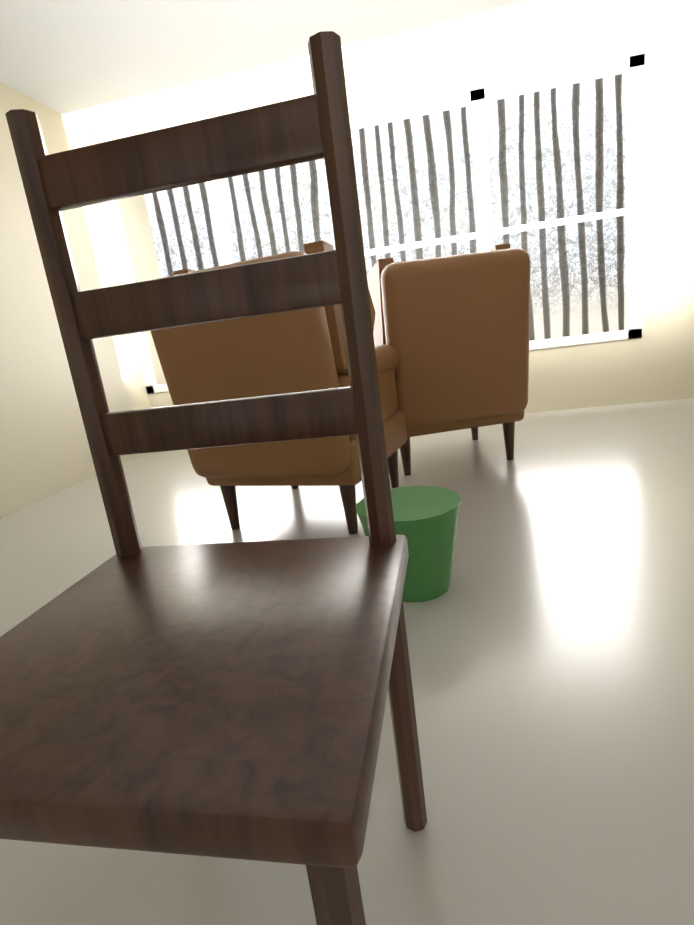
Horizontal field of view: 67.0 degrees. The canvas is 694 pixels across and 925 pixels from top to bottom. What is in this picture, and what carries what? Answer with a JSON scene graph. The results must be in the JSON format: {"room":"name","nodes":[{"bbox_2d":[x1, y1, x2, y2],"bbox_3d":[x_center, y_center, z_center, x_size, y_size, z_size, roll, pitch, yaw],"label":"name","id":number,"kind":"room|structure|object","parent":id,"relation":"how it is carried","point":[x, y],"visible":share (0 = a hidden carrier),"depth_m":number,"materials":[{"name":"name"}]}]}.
{"room":"living room","nodes":[
{"label":"living room","id":0,"kind":"room"},
{"bbox_2d":[0,82,151,517],"bbox_3d":[-2.413,-0.375,0.874,0.120,2.400,8.120,-4,14,12],"label":"wall","id":1,"kind":"structure","parent":0,"point":[44,448],"depth_m":3.24,"materials":[{"name":"beige paint"}]},
{"bbox_2d":[0,0,639,128],"bbox_3d":[0.635,-1.068,-3.099,8.000,0.100,14.400,-4,14,12],"label":"ceiling","id":2,"kind":"structure","parent":0,"point":[90,64],"depth_m":3.01,"materials":[{"name":"white paint"}]},
{"bbox_2d":[0,398,693,924],"bbox_3d":[0.513,0.593,0.591,5.800,0.060,8.120,-4,14,12],"label":"floor","id":3,"kind":"structure","parent":0,"point":[550,640],"depth_m":1.07,"materials":[{"name":"grey"}]},
{"bbox_2d":[0,31,426,924],"bbox_3d":[-0.178,0.117,0.548,0.440,1.050,0.440,-4,14,12],"label":"chair","id":4,"kind":"object","parent":3,"relation":"on","point":[222,699],"visible":1,"depth_m":0.57,"materials":[{"name":"brown wood"}]},
{"bbox_2d":[150,240,406,533],"bbox_3d":[-0.219,-0.277,2.149,0.690,1.040,0.854,-1,15,23],"label":"armchair","id":5,"kind":"object","parent":3,"relation":"on","point":[283,352],"visible":0.42,"depth_m":1.80,"materials":[{"name":"brown leather"}]},
{"bbox_2d":[356,485,461,601],"bbox_3d":[0.187,0.236,1.514,0.300,0.260,0.292,-4,14,12],"label":"waste bin","id":6,"kind":"object","parent":3,"relation":"on","point":[426,521],"visible":0.71,"depth_m":1.42,"materials":[{"name":"green plastic"}]},
{"bbox_2d":[367,243,530,475],"bbox_3d":[0.493,-0.519,2.740,0.690,1.040,0.854,-8,14,-4],"label":"armchair","id":7,"kind":"object","parent":3,"relation":"on","point":[453,331],"visible":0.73,"depth_m":2.34,"materials":[{"name":"brown leather"}]},
{"bbox_2d":[92,0,693,412],"bbox_3d":[0.997,-1.516,3.628,5.580,2.400,0.120,-4,14,12],"label":"wall","id":8,"kind":"structure","parent":0,"point":[658,365],"depth_m":3.40,"materials":[{"name":"beige paint"}]},
{"bbox_2d":[105,53,645,393],"bbox_3d":[0.068,-1.518,3.765,3.760,1.670,0.070,-4,14,12],"label":"window frames","id":9,"kind":"structure","parent":8,"relation":"in","point":[633,68],"depth_m":3.46,"materials":[{"name":"white paint"}]},
{"label":"outside","id":10,"kind":"structure","parent":0,"visible":0},
{"bbox_2d":[144,73,625,340],"bbox_3d":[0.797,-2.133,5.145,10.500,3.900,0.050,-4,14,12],"label":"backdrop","id":11,"kind":"structure","parent":10,"point":[557,153],"depth_m":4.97,"materials":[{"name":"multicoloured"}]}
]}

